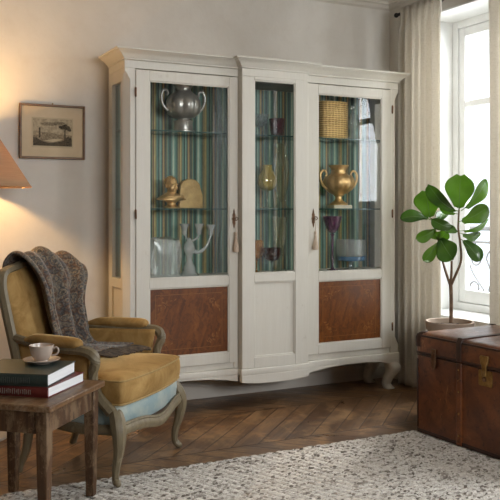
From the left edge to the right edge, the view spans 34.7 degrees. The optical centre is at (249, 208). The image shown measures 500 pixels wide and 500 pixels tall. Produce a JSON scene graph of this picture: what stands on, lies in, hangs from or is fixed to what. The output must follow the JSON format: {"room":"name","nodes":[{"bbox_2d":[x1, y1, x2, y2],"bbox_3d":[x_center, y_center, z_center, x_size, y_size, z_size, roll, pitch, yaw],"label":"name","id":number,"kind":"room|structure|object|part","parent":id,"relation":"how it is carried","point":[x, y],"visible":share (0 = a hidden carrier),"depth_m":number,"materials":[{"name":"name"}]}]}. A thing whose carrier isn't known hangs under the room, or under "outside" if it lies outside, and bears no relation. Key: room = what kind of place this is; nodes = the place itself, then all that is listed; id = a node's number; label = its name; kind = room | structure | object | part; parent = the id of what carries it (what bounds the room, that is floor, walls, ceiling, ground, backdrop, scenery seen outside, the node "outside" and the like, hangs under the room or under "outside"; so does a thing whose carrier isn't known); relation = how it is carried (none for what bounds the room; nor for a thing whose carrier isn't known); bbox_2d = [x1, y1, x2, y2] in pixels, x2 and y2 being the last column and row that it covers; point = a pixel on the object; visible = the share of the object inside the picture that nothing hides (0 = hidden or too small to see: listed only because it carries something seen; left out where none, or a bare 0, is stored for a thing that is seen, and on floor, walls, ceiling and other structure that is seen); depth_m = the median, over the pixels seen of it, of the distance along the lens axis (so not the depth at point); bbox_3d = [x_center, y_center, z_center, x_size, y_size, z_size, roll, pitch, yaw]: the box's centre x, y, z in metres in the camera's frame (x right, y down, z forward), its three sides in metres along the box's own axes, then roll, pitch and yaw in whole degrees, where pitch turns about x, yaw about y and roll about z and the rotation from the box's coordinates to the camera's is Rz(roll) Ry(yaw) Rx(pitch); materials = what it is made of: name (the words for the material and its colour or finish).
{"room":"living room","nodes":[
{"label":"living room","id":0,"kind":"room"},
{"bbox_2d":[0,0,389,359],"bbox_3d":[-1.299,-0.175,4.669,6.075,2.750,0.150,0,0,-27],"label":"wall","id":1,"kind":"structure","parent":0,"point":[50,50],"depth_m":4.78,"materials":[{"name":"paint"}]},
{"bbox_2d":[19,103,84,159],"bbox_3d":[-1.146,-0.453,4.647,0.380,0.326,0.022,0,0,-27],"label":"framed print","id":2,"kind":"object","parent":1,"relation":"attached to","point":[46,131],"visible":1,"depth_m":4.64,"materials":[{"name":"brown wood"}]},
{"bbox_2d":[180,362,384,399],"bbox_3d":[-1.395,1.141,4.526,5.375,0.117,0.020,0,0,-27],"label":"baseboard","id":3,"kind":"structure","parent":1,"relation":"attached to","point":[198,389],"depth_m":5.31,"materials":[{"name":"white wood"}]},
{"bbox_2d":[311,0,388,10],"bbox_3d":[-1.373,-1.485,4.483,5.375,0.130,0.115,0,0,-27],"label":"trim","id":4,"kind":"structure","parent":1,"relation":"attached to","point":[372,4],"depth_m":5.62,"materials":[{"name":"white paint"}]},
{"bbox_2d":[0,378,416,495],"bbox_3d":[0.128,1.250,1.833,6.075,0.100,6.600,0,0,-27],"label":"floor","id":5,"kind":"structure","parent":0,"point":[212,429],"depth_m":4.35,"materials":[{"name":"brown wood"}]},
{"bbox_2d":[0,139,31,441],"bbox_3d":[-1.423,0.405,4.187,0.547,1.589,0.547,0,0,-27],"label":"floor lamp","id":6,"kind":"object","parent":5,"relation":"on","point":[11,176],"visible":0.96,"depth_m":4.11,"materials":[{"name":"fabric"}]},
{"bbox_3d":[-1.423,-0.252,4.187,0.541,0.271,0.541,0,0,-27],"label":"lamp shade","id":7,"kind":"part","parent":6,"relation":"part of","materials":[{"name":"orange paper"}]},
{"bbox_2d":[0,379,104,499],"bbox_3d":[-0.880,0.957,3.169,0.450,0.484,0.464,0,0,15],"label":"side table","id":8,"kind":"object","parent":5,"relation":"on","point":[40,417],"visible":0.81,"depth_m":3.02,"materials":[{"name":"brown wood"}]},
{"bbox_3d":[-1.006,0.969,3.401,0.045,0.460,0.045,0,0,15],"label":"leg","id":9,"kind":"part","parent":8,"relation":"part of","materials":[{"name":"brown wood"}]},
{"bbox_2d":[0,372,83,397],"bbox_3d":[-0.891,0.694,3.206,0.345,0.040,0.307,0,0,15],"label":"book","id":10,"kind":"object","parent":8,"relation":"on","point":[76,378],"visible":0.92,"depth_m":3.06,"materials":[{"name":"red paper"}]},
{"bbox_2d":[0,359,75,386],"bbox_3d":[-0.900,0.650,3.186,0.320,0.047,0.287,0,0,9],"label":"book","id":11,"kind":"object","parent":10,"relation":"on","point":[13,372],"visible":1,"depth_m":3.10,"materials":[{"name":"black paper"}]},
{"bbox_2d":[22,356,59,364],"bbox_3d":[-0.847,0.617,3.251,0.150,0.019,0.150,0,0,-27],"label":"saucer","id":12,"kind":"object","parent":11,"relation":"on","point":[30,359],"visible":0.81,"depth_m":3.25,"materials":[{"name":"ceramic"}]},
{"bbox_2d":[29,343,58,361],"bbox_3d":[-0.845,0.586,3.253,0.105,0.067,0.100,0,0,-42],"label":"teacup","id":13,"kind":"object","parent":12,"relation":"on","point":[41,352],"visible":0.97,"depth_m":3.22,"materials":[{"name":"ceramic"}]},
{"bbox_3d":[-0.791,0.579,3.251,0.033,0.043,0.008,0,0,0],"label":"handle","id":14,"kind":"part","parent":13,"relation":"part of","materials":[{"name":"ceramic"}]},
{"bbox_3d":[-0.755,0.962,2.938,0.045,0.444,0.045,0,0,15],"label":"leg","id":15,"kind":"part","parent":8,"relation":"part of","materials":[{"name":"brown wood"}]},
{"bbox_3d":[-0.657,0.962,3.309,0.045,0.444,0.045,0,0,15],"label":"leg","id":16,"kind":"part","parent":8,"relation":"part of","materials":[{"name":"brown wood"}]},
{"bbox_2d":[0,259,186,487],"bbox_3d":[-0.740,0.720,3.800,0.725,0.969,0.728,0,0,18],"label":"armchair","id":17,"kind":"object","parent":5,"relation":"on","point":[138,385],"visible":0.69,"depth_m":3.63,"materials":[{"name":"fabric"}]},
{"bbox_3d":[-0.999,0.571,3.887,0.178,0.670,0.596,0,0,18],"label":"frame","id":18,"kind":"part","parent":17,"relation":"part of","materials":[{"name":"paint"}]},
{"bbox_3d":[-1.026,1.037,3.648,0.103,0.336,0.050,0,0,3],"label":"leg","id":19,"kind":"part","parent":17,"relation":"part of","materials":[{"name":"paint"}]},
{"bbox_3d":[-0.994,0.555,3.885,0.149,0.560,0.530,0,0,18],"label":"backrest","id":20,"kind":"part","parent":17,"relation":"part of","materials":[{"name":"yellow fabric"}]},
{"bbox_3d":[-0.864,0.730,3.552,0.427,0.245,0.046,0,0,29],"label":"panel","id":21,"kind":"part","parent":17,"relation":"part of","materials":[{"name":"gold fabric"}]},
{"bbox_3d":[-0.830,0.728,3.505,0.546,0.322,0.079,0,0,24],"label":"arm","id":22,"kind":"part","parent":17,"relation":"part of","materials":[{"name":"paint"}]},
{"bbox_3d":[-0.878,1.037,4.094,0.103,0.336,0.050,0,0,33],"label":"leg","id":23,"kind":"part","parent":17,"relation":"part of","materials":[{"name":"paint"}]},
{"bbox_2d":[2,246,150,357],"bbox_3d":[-0.823,0.442,3.908,0.601,0.518,0.504,0,0,18],"label":"throw blanket","id":24,"kind":"object","parent":17,"relation":"on","point":[62,277],"visible":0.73,"depth_m":3.88,"materials":[{"name":"fabric"}]},
{"bbox_3d":[-0.566,1.016,3.408,0.066,0.335,0.102,0,0,-40],"label":"leg","id":25,"kind":"part","parent":17,"relation":"part of","materials":[{"name":"paint"}]},
{"bbox_3d":[-0.675,0.949,3.780,0.587,0.091,0.668,0,0,18],"label":"seat rail","id":26,"kind":"part","parent":17,"relation":"part of","materials":[{"name":"paint"}]},
{"bbox_3d":[-0.691,0.730,4.075,0.427,0.245,0.046,0,0,8],"label":"panel","id":27,"kind":"part","parent":17,"relation":"part of","materials":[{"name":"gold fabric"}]},
{"bbox_3d":[-0.674,0.891,3.779,0.531,0.094,0.644,0,0,18],"label":"seat","id":28,"kind":"part","parent":17,"relation":"part of","materials":[{"name":"fabric"}]},
{"bbox_3d":[-0.635,0.728,4.090,0.547,0.322,0.079,0,0,13],"label":"arm","id":29,"kind":"part","parent":17,"relation":"part of","materials":[{"name":"fabric"}]},
{"bbox_2d":[98,353,179,403],"bbox_3d":[-0.647,0.772,3.771,0.502,0.141,0.642,0,0,18],"label":"seat cushion","id":30,"kind":"object","parent":17,"relation":"on","point":[134,378],"depth_m":3.59,"materials":[{"name":"yellow fabric"}]},
{"bbox_3d":[-0.367,1.024,4.010,0.101,0.350,0.066,0,0,-17],"label":"leg","id":31,"kind":"part","parent":17,"relation":"part of","materials":[{"name":"paint"}]},
{"bbox_2d":[0,430,499,499],"bbox_3d":[0.189,1.192,2.576,3.752,0.015,2.472,0,0,-27],"label":"rug","id":32,"kind":"object","parent":5,"relation":"on","point":[413,464],"visible":0.9,"depth_m":3.53,"materials":[{"name":"beige carpet"}]},
{"bbox_2d":[416,324,499,458],"bbox_3d":[1.378,0.914,3.997,0.611,0.538,1.066,0,0,-31],"label":"trunk","id":33,"kind":"object","parent":32,"relation":"on","point":[458,369],"visible":1,"depth_m":4.01,"materials":[{"name":"leather"}]},
{"bbox_3d":[1.383,0.709,4.000,0.583,0.116,0.978,0,0,-31],"label":"lid","id":34,"kind":"part","parent":33,"relation":"part of","materials":[{"name":"leather"}]},
{"bbox_3d":[1.133,0.817,3.852,0.004,0.076,0.086,0,0,-31],"label":"lock plate","id":35,"kind":"part","parent":33,"relation":"part of","materials":[{"name":"gold metal"}]},
{"bbox_2d":[98,45,410,388],"bbox_3d":[0.095,0.148,4.998,2.012,2.101,0.425,0,0,-27],"label":"display cabinet","id":36,"kind":"object","parent":5,"relation":"on","point":[229,320],"visible":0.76,"depth_m":4.93,"materials":[{"name":"beige paint"}]},
{"bbox_3d":[-0.775,0.080,4.655,0.022,1.750,0.257,0,0,-27],"label":"frame","id":37,"kind":"part","parent":36,"relation":"part of","materials":[{"name":"beige paint"}]},
{"bbox_3d":[-0.762,0.655,4.635,0.008,0.404,0.169,0,0,-27],"label":"panel","id":38,"kind":"part","parent":36,"relation":"part of","materials":[{"name":"beige paint"}]},
{"bbox_3d":[-0.687,0.080,4.527,0.064,1.750,0.050,0,0,-27],"label":"corner post","id":39,"kind":"part","parent":36,"relation":"part of","materials":[{"name":"beige paint"}]},
{"bbox_2d":[150,237,181,277],"bbox_3d":[-0.507,0.283,4.721,0.213,0.239,0.086,0,0,-27],"label":"glass sculpture","id":40,"kind":"object","parent":36,"relation":"on","point":[168,238],"visible":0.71,"depth_m":4.73,"materials":[{"name":"clear glass"}]},
{"bbox_2d":[157,176,185,207],"bbox_3d":[-0.468,-0.101,4.762,0.204,0.195,0.111,0,0,-35],"label":"bust","id":41,"kind":"object","parent":36,"relation":"on","point":[171,197],"visible":1,"depth_m":4.73,"materials":[{"name":"gold metal"}]},
{"bbox_2d":[160,84,205,130],"bbox_3d":[-0.402,-0.607,4.818,0.224,0.292,0.224,0,0,17],"label":"urn","id":42,"kind":"object","parent":36,"relation":"on","point":[183,105],"visible":0.85,"depth_m":4.76,"materials":[{"name":"silver metal"}]},
{"bbox_3d":[-0.509,-0.650,4.764,0.058,0.141,0.019,0,0,-27],"label":"handle","id":43,"kind":"part","parent":42,"relation":"part of","materials":[{"name":"grey metal"}]},
{"bbox_3d":[-0.295,-0.650,4.872,0.058,0.141,0.019,0,0,-27],"label":"handle","id":44,"kind":"part","parent":42,"relation":"part of","materials":[{"name":"grey metal"}]},
{"bbox_3d":[-0.363,0.064,4.668,0.638,1.708,0.022,0,0,-27],"label":"door","id":45,"kind":"part","parent":36,"relation":"part of","materials":[{"name":"beige paint"}]},
{"bbox_3d":[-0.354,0.655,4.676,0.505,0.404,0.006,0,0,-27],"label":"burl panel","id":46,"kind":"part","parent":36,"relation":"part of","materials":[{"name":"brown wood"}]},
{"bbox_2d":[178,179,202,207],"bbox_3d":[-0.367,-0.095,4.922,0.166,0.182,0.022,0,0,-34],"label":"plaque","id":47,"kind":"object","parent":36,"relation":"on","point":[190,188],"visible":0.82,"depth_m":4.91,"materials":[{"name":"gold metal"}]},
{"bbox_2d":[179,225,215,276],"bbox_3d":[-0.316,0.246,4.856,0.241,0.315,0.124,0,0,-27],"label":"candelabrum","id":48,"kind":"object","parent":36,"relation":"on","point":[215,225],"visible":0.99,"depth_m":4.84,"materials":[{"name":"clear glass"}]},
{"bbox_3d":[-0.367,0.287,4.830,0.124,0.232,0.124,0,0,-27],"label":"stem","id":49,"kind":"part","parent":48,"relation":"part of","materials":[{"name":"clear glass"}]},
{"bbox_3d":[-0.096,0.057,4.788,0.028,0.121,0.002,0,0,-27],"label":"key plate","id":50,"kind":"part","parent":36,"relation":"part of","materials":[{"name":"brown metal"}]},
{"bbox_2d":[233,216,238,251],"bbox_3d":[-0.084,0.150,4.773,0.038,0.211,0.038,0,0,1],"label":"key","id":51,"kind":"object","parent":36,"relation":"attached to","point":[235,246],"visible":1,"depth_m":4.76,"materials":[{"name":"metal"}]},
{"bbox_2d":[115,129,379,143],"bbox_3d":[0.065,-0.457,5.070,1.848,0.007,0.229,0,0,-27],"label":"glass shelf","id":52,"kind":"object","parent":36,"relation":"attached to","point":[154,133],"depth_m":5.02,"materials":[{"name":"white"}]},
{"bbox_2d":[115,208,379,209],"bbox_3d":[0.065,0.001,5.070,1.848,0.007,0.229,0,0,-27],"label":"glass shelf","id":53,"kind":"object","parent":36,"relation":"attached to","point":[115,208],"depth_m":5.01,"materials":[{"name":"white"}]},
{"bbox_3d":[0.095,-0.871,4.998,2.012,0.062,0.425,0,0,-27],"label":"cornice","id":54,"kind":"part","parent":36,"relation":"part of","materials":[{"name":"beige paint"}]},
{"bbox_2d":[257,165,276,207],"bbox_3d":[0.108,-0.141,5.064,0.122,0.275,0.122,0,0,-4],"label":"glass goblet","id":55,"kind":"object","parent":36,"relation":"on","point":[262,165],"visible":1,"depth_m":5.05,"materials":[{"name":"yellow glass"}]},
{"bbox_2d":[257,165,276,190],"bbox_3d":[0.108,-0.196,5.064,0.122,0.165,0.122,0,0,-4],"label":"bowl","id":56,"kind":"object","parent":55,"relation":"on","point":[262,165],"depth_m":5.06,"materials":[{"name":"glass"}]},
{"bbox_2d":[263,247,280,261],"bbox_3d":[0.138,0.324,5.022,0.116,0.160,0.116,0,0,-27],"label":"goblet","id":57,"kind":"object","parent":36,"relation":"on","point":[271,254],"visible":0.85,"depth_m":4.98,"materials":[{"name":"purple glass"}]},
{"bbox_3d":[0.152,0.080,4.875,0.458,1.750,0.026,0,0,-27],"label":"bay frame","id":58,"kind":"part","parent":36,"relation":"part of","materials":[{"name":"beige paint"}]},
{"bbox_3d":[0.146,0.665,4.876,0.286,0.454,0.008,0,0,-27],"label":"painted panel","id":59,"kind":"part","parent":36,"relation":"part of","materials":[{"name":"beige paint"}]},
{"bbox_2d":[269,118,285,135],"bbox_3d":[0.174,-0.517,5.085,0.106,0.112,0.106,0,0,-27],"label":"glass tumbler","id":60,"kind":"object","parent":36,"relation":"on","point":[277,125],"visible":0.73,"depth_m":5.04,"materials":[{"name":"purple"}]},
{"bbox_2d":[272,217,287,271],"bbox_3d":[0.191,0.229,5.167,0.104,0.350,0.104,0,0,-27],"label":"flute","id":61,"kind":"object","parent":36,"relation":"on","point":[272,217],"visible":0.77,"depth_m":5.17,"materials":[{"name":"clear glass"}]},
{"bbox_2d":[274,143,288,207],"bbox_3d":[0.203,-0.214,5.161,0.103,0.420,0.099,0,0,-27],"label":"glass vase","id":62,"kind":"object","parent":36,"relation":"on","point":[275,143],"visible":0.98,"depth_m":5.16,"materials":[{"name":"white"}]},
{"bbox_3d":[0.132,0.080,4.938,1.776,1.750,0.044,0,0,-27],"label":"frame","id":63,"kind":"part","parent":36,"relation":"part of","materials":[{"name":"beige paint"}]},
{"bbox_3d":[0.086,0.975,5.027,1.906,0.038,0.366,0,0,-27],"label":"moulding","id":64,"kind":"part","parent":36,"relation":"part of","materials":[{"name":"beige paint"}]},
{"bbox_3d":[0.399,0.057,5.037,0.028,0.121,0.002,0,0,-27],"label":"key plate","id":65,"kind":"part","parent":36,"relation":"part of","materials":[{"name":"brown metal"}]},
{"bbox_2d":[313,216,318,249],"bbox_3d":[0.411,0.150,5.022,0.038,0.211,0.038,0,0,1],"label":"key","id":66,"kind":"object","parent":36,"relation":"attached to","point":[315,242],"visible":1,"depth_m":5.01,"materials":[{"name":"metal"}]},
{"bbox_2d":[322,216,341,270],"bbox_3d":[0.544,0.226,5.283,0.132,0.356,0.132,0,0,-27],"label":"goblet","id":67,"kind":"object","parent":36,"relation":"on","point":[332,223],"visible":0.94,"depth_m":5.25,"materials":[{"name":"purple glass"}]},
{"bbox_2d":[322,216,341,232],"bbox_3d":[0.544,0.103,5.283,0.132,0.112,0.132,0,0,-27],"label":"bowl","id":68,"kind":"object","parent":67,"relation":"on","point":[332,223],"depth_m":5.24,"materials":[{"name":"purple glass"}]},
{"bbox_2d":[319,101,347,138],"bbox_3d":[0.545,-0.587,5.345,0.229,0.252,0.137,0,0,-27],"label":"basket","id":69,"kind":"object","parent":36,"relation":"on","point":[333,118],"visible":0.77,"depth_m":5.28,"materials":[{"name":"beige wicker"}]},
{"bbox_2d":[319,165,357,207],"bbox_3d":[0.588,-0.147,5.299,0.224,0.286,0.216,0,0,17],"label":"urn","id":70,"kind":"object","parent":36,"relation":"on","point":[338,183],"visible":1,"depth_m":5.24,"materials":[{"name":"gold metal"}]},
{"bbox_3d":[0.480,-0.194,5.245,0.064,0.136,0.016,0,0,-27],"label":"handle","id":71,"kind":"part","parent":70,"relation":"part of","materials":[{"name":"gold metal"}]},
{"bbox_3d":[0.695,-0.194,5.353,0.064,0.136,0.016,0,0,-27],"label":"handle","id":72,"kind":"part","parent":70,"relation":"part of","materials":[{"name":"gold metal"}]},
{"bbox_3d":[0.644,0.655,5.179,0.495,0.404,0.006,0,0,-27],"label":"burl panel","id":73,"kind":"part","parent":36,"relation":"part of","materials":[{"name":"brown wood"}]},
{"bbox_3d":[0.638,0.064,5.171,0.668,1.708,0.022,0,0,-27],"label":"door","id":74,"kind":"part","parent":36,"relation":"part of","materials":[{"name":"beige paint"}]},
{"bbox_2d":[336,239,365,269],"bbox_3d":[0.674,0.303,5.354,0.202,0.200,0.202,0,0,-27],"label":"footed bowl","id":75,"kind":"object","parent":36,"relation":"on","point":[340,257],"visible":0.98,"depth_m":5.31,"materials":[{"name":"clear glass"}]},
{"bbox_3d":[0.899,0.080,5.497,0.022,1.750,0.257,0,0,-27],"label":"frame","id":76,"kind":"part","parent":36,"relation":"part of","materials":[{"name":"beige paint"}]},
{"bbox_3d":[0.949,0.080,5.350,0.064,1.750,0.050,0,0,-27],"label":"corner post","id":77,"kind":"part","parent":36,"relation":"part of","materials":[{"name":"beige paint"}]},
{"bbox_2d":[400,174,488,330],"bbox_3d":[1.178,0.498,4.686,0.525,1.401,0.299,0,0,-27],"label":"fiddle leaf fig","id":78,"kind":"object","parent":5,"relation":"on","point":[459,189],"visible":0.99,"depth_m":4.65,"materials":[{"name":"plant"}]},
{"bbox_3d":[1.153,0.316,4.691,0.179,0.703,0.045,0,0,15],"label":"stem","id":79,"kind":"part","parent":78,"relation":"part of","materials":[{"name":"brown plant"}]},
{"bbox_2d":[425,318,474,330],"bbox_3d":[1.170,0.927,4.685,0.280,0.544,0.280,0,0,-27],"label":"pot","id":80,"kind":"object","parent":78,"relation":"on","point":[432,324],"depth_m":4.66,"materials":[{"name":"ceramic"}]},
{"bbox_2d":[390,0,470,342],"bbox_3d":[2.573,-0.175,3.063,0.400,2.750,6.200,0,0,-27],"label":"wall","id":81,"kind":"structure","parent":0,"point":[394,22],"depth_m":5.67,"materials":[{"name":"paint"}]},
{"bbox_2d":[388,0,418,10],"bbox_3d":[2.343,-1.485,2.947,0.115,0.130,6.200,0,0,-27],"label":"trim","id":82,"kind":"structure","parent":81,"relation":"attached to","point":[393,4],"depth_m":5.62,"materials":[{"name":"white paint"}]},
{"bbox_2d":[440,0,489,325],"bbox_3d":[1.615,-0.285,4.929,0.415,2.031,1.355,0,0,-27],"label":"window","id":83,"kind":"structure","parent":81,"relation":"in","point":[462,21],"depth_m":5.49,"materials":[{"name":"white paint"}]},
{"bbox_3d":[1.725,-0.300,4.984,0.070,1.976,1.291,0,0,-27],"label":"frame","id":84,"kind":"part","parent":83,"relation":"part of","materials":[{"name":"white paint"}]},
{"bbox_3d":[1.590,-0.300,5.248,0.043,1.870,0.592,0,0,-27],"label":"sash","id":85,"kind":"part","parent":83,"relation":"part of","materials":[{"name":"white paint"}]},
{"bbox_3d":[1.965,0.840,5.107,0.350,0.120,1.900,0,0,-27],"label":"trim","id":86,"kind":"structure","parent":81,"relation":"attached to","visible":0},
{"bbox_2d":[469,226,489,291],"bbox_3d":[2.005,0.452,5.128,0.032,0.656,1.820,0,0,-27],"label":"balcony railing","id":87,"kind":"object","parent":86,"relation":"on","point":[486,228],"visible":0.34,"depth_m":5.80,"materials":[{"name":"metal"}]},
{"bbox_3d":[2.005,0.452,5.128,0.032,0.656,1.820,0,0,-27],"label":"rail frame","id":88,"kind":"part","parent":87,"relation":"part of","materials":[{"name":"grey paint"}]},
{"bbox_3d":[1.409,-1.348,4.842,0.079,0.043,1.683,0,0,-27],"label":"curtain rod","id":89,"kind":"object","parent":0,"visible":0},
{"bbox_2d":[398,0,442,387],"bbox_3d":[1.136,-0.092,5.280,0.088,2.560,0.428,0,0,-27],"label":"linen curtain","id":90,"kind":"object","parent":89,"relation":"hanging from","point":[419,41],"visible":0.79,"depth_m":5.31,"materials":[{"name":"white fabric"}]},
{"bbox_2d":[488,0,499,325],"bbox_3d":[1.533,-0.092,4.485,0.090,2.560,0.543,0,0,-27],"label":"linen curtain","id":91,"kind":"object","parent":89,"relation":"hanging from","point":[494,5],"visible":0.81,"depth_m":4.66,"materials":[{"name":"white fabric"}]}
]}

